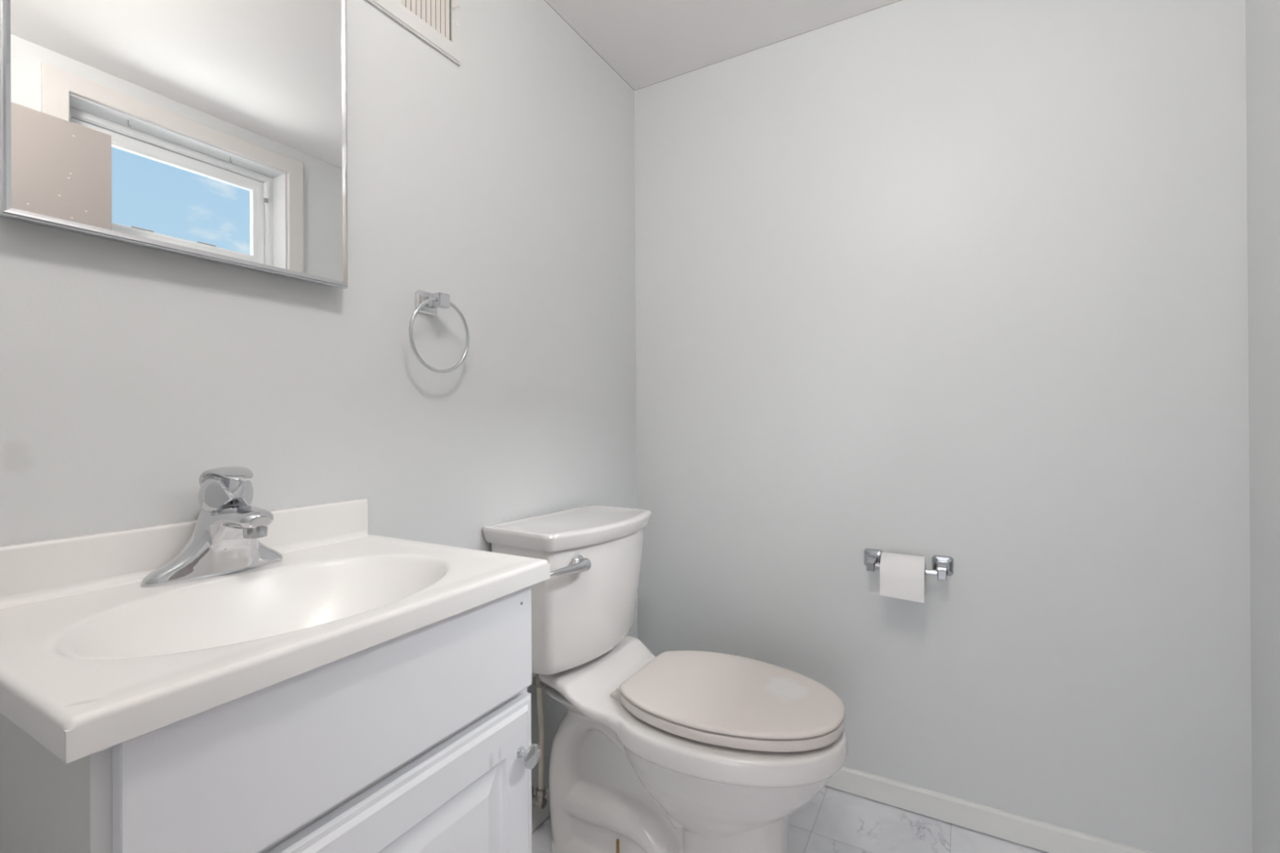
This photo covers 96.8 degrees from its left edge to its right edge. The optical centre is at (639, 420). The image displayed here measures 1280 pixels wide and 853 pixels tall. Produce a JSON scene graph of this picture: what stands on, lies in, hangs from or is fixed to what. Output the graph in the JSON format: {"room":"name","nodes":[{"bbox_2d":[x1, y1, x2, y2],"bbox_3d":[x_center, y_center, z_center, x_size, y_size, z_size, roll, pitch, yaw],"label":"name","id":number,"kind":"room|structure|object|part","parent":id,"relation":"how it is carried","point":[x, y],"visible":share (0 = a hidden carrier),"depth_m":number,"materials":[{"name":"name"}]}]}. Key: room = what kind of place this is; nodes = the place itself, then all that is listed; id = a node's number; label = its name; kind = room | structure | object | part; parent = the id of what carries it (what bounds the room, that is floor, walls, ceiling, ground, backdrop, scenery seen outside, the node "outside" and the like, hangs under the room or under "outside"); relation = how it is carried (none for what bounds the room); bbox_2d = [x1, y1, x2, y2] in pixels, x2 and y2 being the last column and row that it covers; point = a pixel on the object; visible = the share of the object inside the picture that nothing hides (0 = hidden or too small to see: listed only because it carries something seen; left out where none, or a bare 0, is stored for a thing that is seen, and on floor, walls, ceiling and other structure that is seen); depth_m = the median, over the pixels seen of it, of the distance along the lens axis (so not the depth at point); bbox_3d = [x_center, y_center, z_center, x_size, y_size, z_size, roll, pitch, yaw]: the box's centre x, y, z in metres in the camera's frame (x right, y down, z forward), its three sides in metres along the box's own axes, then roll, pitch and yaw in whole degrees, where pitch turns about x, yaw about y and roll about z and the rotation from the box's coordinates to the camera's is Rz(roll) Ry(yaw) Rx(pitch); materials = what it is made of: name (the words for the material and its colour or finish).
{"room":"bathroom","nodes":[
{"label":"bathroom","id":0,"kind":"room"},
{"bbox_2d":[0,0,637,795],"bbox_3d":[-0.523,-0.038,1.136,0.120,2.150,1.860,0,0,30],"label":"wall","id":1,"kind":"structure","parent":0,"point":[500,182],"depth_m":1.11,"materials":[{"name":"paint"}]},
{"bbox_2d":[0,0,347,288],"bbox_3d":[-0.619,-0.495,0.809,0.039,0.536,0.407,0,0,30],"label":"mirror","id":2,"kind":"object","parent":1,"relation":"attached to","point":[215,131],"visible":1,"depth_m":0.77,"materials":[{"name":"silver metal"}]},
{"bbox_2d":[0,498,368,608],"bbox_3d":[-0.619,0.177,0.808,0.032,0.071,0.510,0,0,30],"label":"backsplash","id":3,"kind":"structure","parent":1,"relation":"attached to","point":[33,571],"depth_m":0.72,"materials":[{"name":"ceramic"}]},
{"bbox_2d":[365,0,460,66],"bbox_3d":[-0.470,-0.871,1.098,0.019,0.186,0.330,0,0,30],"label":"air vent","id":4,"kind":"object","parent":1,"relation":"in","point":[437,23],"visible":1,"depth_m":1.18,"materials":[{"name":"metal"}]},
{"bbox_2d":[408,289,469,373],"bbox_3d":[-0.415,-0.180,1.150,0.056,0.168,0.150,0,0,30],"label":"towel ring","id":5,"kind":"object","parent":1,"relation":"attached to","point":[426,303],"visible":1,"depth_m":1.14,"materials":[{"name":"silver metal"}]},
{"bbox_3d":[-0.434,-0.242,1.162,0.011,0.045,0.051,0,0,30],"label":"wall plate","id":6,"kind":"part","parent":5,"relation":"part of","materials":[{"name":"silver metal"}]},
{"bbox_3d":[-0.411,-0.242,1.149,0.047,0.028,0.028,0,0,30],"label":"post","id":7,"kind":"part","parent":5,"relation":"part of","materials":[{"name":"silver metal"}]},
{"bbox_2d":[531,673,546,808],"bbox_3d":[-0.245,0.780,1.379,0.125,0.368,0.071,0,0,37],"label":"water supply valve","id":8,"kind":"object","parent":1,"relation":"attached to","point":[539,800],"visible":0.65,"depth_m":1.38,"materials":[{"name":"grey metal"}]},
{"bbox_2d":[531,788,550,831],"bbox_3d":[-0.251,1.000,1.471,0.010,0.064,0.990,0,0,30],"label":"baseboard","id":9,"kind":"structure","parent":1,"relation":"attached to","point":[539,815],"depth_m":1.45,"materials":[{"name":"paint"}]},
{"bbox_2d":[543,0,634,90],"bbox_3d":[-0.447,-1.113,1.160,0.002,0.002,1.740,0,0,30],"label":"trim","id":10,"kind":"structure","parent":1,"relation":"attached to","point":[544,0],"depth_m":1.68,"materials":[{"name":"grey paint"}]},
{"bbox_2d":[545,0,898,90],"bbox_3d":[0.194,-1.148,0.796,1.716,0.060,1.980,0,0,30],"label":"ceiling","id":11,"kind":"structure","parent":0,"point":[647,42],"depth_m":1.60,"materials":[{"name":"paint"}]},
{"bbox_2d":[532,785,1048,852],"bbox_3d":[-0.187,1.058,0.096,1.716,0.050,3.580,0,0,30],"label":"floor","id":12,"kind":"structure","parent":0,"point":[835,820],"depth_m":1.42,"materials":[{"name":"tile"}]},
{"bbox_2d":[0,585,540,852],"bbox_3d":[-0.435,0.634,0.713,0.438,0.802,0.482,0,0,30],"label":"vanity cabinet","id":13,"kind":"object","parent":12,"relation":"on","point":[419,740],"visible":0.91,"depth_m":0.56,"materials":[{"name":"laminate"}]},
{"bbox_2d":[0,498,550,763],"bbox_3d":[-0.445,0.237,0.714,0.426,0.195,0.518,0,0,30],"label":"countertop","id":14,"kind":"structure","parent":13,"relation":"on","point":[93,659],"depth_m":0.66,"materials":[{"name":"stone"}]},
{"bbox_2d":[140,466,282,586],"bbox_3d":[-0.576,0.136,0.772,0.144,0.145,0.132,0,0,-26],"label":"faucet","id":15,"kind":"object","parent":14,"relation":"on","point":[224,540],"visible":1,"depth_m":0.76,"materials":[{"name":"silver metal"}]},
{"bbox_3d":[-0.576,0.102,0.790,0.057,0.066,0.059,0,0,-14],"label":"handle","id":16,"kind":"part","parent":15,"relation":"part of","materials":[{"name":"silver metal"}]},
{"bbox_3d":[-0.570,0.081,0.787,0.083,0.036,0.050,0,0,30],"label":"lever","id":17,"kind":"part","parent":15,"relation":"part of","materials":[{"name":"silver metal"}]},
{"bbox_3d":[-0.292,0.589,0.632,0.018,0.712,0.482,0,0,30],"label":"frame","id":18,"kind":"part","parent":13,"relation":"part of","materials":[{"name":"white wood"}]},
{"bbox_3d":[-0.273,0.650,0.625,0.019,0.508,0.464,0,0,30],"label":"door","id":19,"kind":"part","parent":13,"relation":"part of","materials":[{"name":"white wood"}]},
{"bbox_3d":[-0.156,0.463,0.789,0.026,0.032,0.032,0,0,30],"label":"knob","id":20,"kind":"part","parent":13,"relation":"part of","materials":[{"name":"silver metal"}]},
{"bbox_2d":[482,504,848,852],"bbox_3d":[0.059,0.635,1.272,0.762,0.796,0.461,0,0,30],"label":"toilet","id":21,"kind":"object","parent":12,"relation":"on","point":[671,751],"visible":0.99,"depth_m":1.24,"materials":[{"name":"ceramic"}]},
{"bbox_3d":[-0.146,0.258,1.400,0.252,0.039,0.413,0,0,33],"label":"tank lid","id":22,"kind":"part","parent":21,"relation":"part of","materials":[{"name":"ceramic"}]},
{"bbox_3d":[-0.150,0.420,1.403,0.220,0.284,0.380,0,0,33],"label":"tank","id":23,"kind":"part","parent":21,"relation":"part of","materials":[{"name":"ceramic"}]},
{"bbox_3d":[-0.145,0.312,1.195,0.030,0.029,0.125,0,0,33],"label":"lever arm","id":24,"kind":"part","parent":21,"relation":"part of","materials":[{"name":"silver metal"}]},
{"bbox_3d":[-0.132,0.313,1.242,0.012,0.039,0.039,0,0,33],"label":"flush lever","id":25,"kind":"part","parent":21,"relation":"part of","materials":[{"name":"silver metal"}]},
{"bbox_3d":[0.100,0.804,1.292,0.709,0.458,0.382,0,0,30],"label":"bowl","id":26,"kind":"part","parent":21,"relation":"part of","materials":[{"name":"ceramic"}]},
{"bbox_3d":[0.205,0.589,1.244,0.462,0.012,0.352,0,0,30],"label":"seat","id":27,"kind":"part","parent":21,"relation":"part of","materials":[{"name":"plastic"}]},
{"bbox_3d":[0.211,0.608,1.240,0.447,0.022,0.353,0,0,30],"label":"seat","id":28,"kind":"part","parent":21,"relation":"part of","materials":[{"name":"plastic"}]},
{"bbox_2d":[634,0,1252,852],"bbox_3d":[0.659,-0.044,1.603,1.716,2.150,0.120,0,0,30],"label":"wall","id":29,"kind":"structure","parent":0,"point":[965,281],"depth_m":1.43,"materials":[{"name":"paint"}]},
{"bbox_2d":[635,0,902,90],"bbox_3d":[0.624,-1.118,1.552,1.473,0.002,0.002,0,0,30],"label":"trim","id":30,"kind":"structure","parent":29,"relation":"attached to","point":[899,0],"depth_m":1.68,"materials":[{"name":"grey paint"}]},
{"bbox_2d":[863,548,953,580],"bbox_3d":[0.692,0.373,1.477,0.215,0.049,0.068,0,0,30],"label":"toilet paper holder","id":31,"kind":"object","parent":29,"relation":"attached to","point":[942,566],"visible":0.73,"depth_m":1.46,"materials":[{"name":"silver metal"}]},
{"bbox_3d":[0.618,0.379,1.514,0.025,0.032,0.059,0,0,30],"label":"post","id":32,"kind":"part","parent":31,"relation":"part of","materials":[{"name":"silver metal"}]},
{"bbox_3d":[0.634,0.373,1.543,0.049,0.049,0.011,0,0,30],"label":"wall plate","id":33,"kind":"part","parent":31,"relation":"part of","materials":[{"name":"silver metal"}]},
{"bbox_2d":[880,551,926,602],"bbox_3d":[0.676,0.395,1.460,0.101,0.102,0.100,0,0,30],"label":"toilet paper roll","id":34,"kind":"object","parent":31,"relation":"on","point":[902,576],"visible":0.96,"depth_m":1.42,"materials":[{"name":"white paper"}]},
{"bbox_3d":[0.778,0.372,1.461,0.049,0.049,0.011,0,0,30],"label":"wall plate","id":35,"kind":"part","parent":31,"relation":"part of","materials":[{"name":"silver metal"}]},
{"bbox_3d":[0.762,0.378,1.433,0.025,0.032,0.059,0,0,30],"label":"post","id":36,"kind":"part","parent":31,"relation":"part of","materials":[{"name":"silver metal"}]},
{"bbox_2d":[826,765,1153,852],"bbox_3d":[0.633,0.995,1.545,1.456,0.064,0.010,0,0,30],"label":"baseboard","id":37,"kind":"structure","parent":29,"relation":"attached to","point":[1020,829],"depth_m":1.42,"materials":[{"name":"paint"}]},
{"bbox_2d":[1245,0,1279,852],"bbox_3d":[0.865,-0.048,0.349,0.120,2.150,1.860,0,0,30],"label":"wall","id":38,"kind":"structure","parent":0,"point":[1262,16],"depth_m":1.13,"materials":[{"name":"paint"}]}
]}

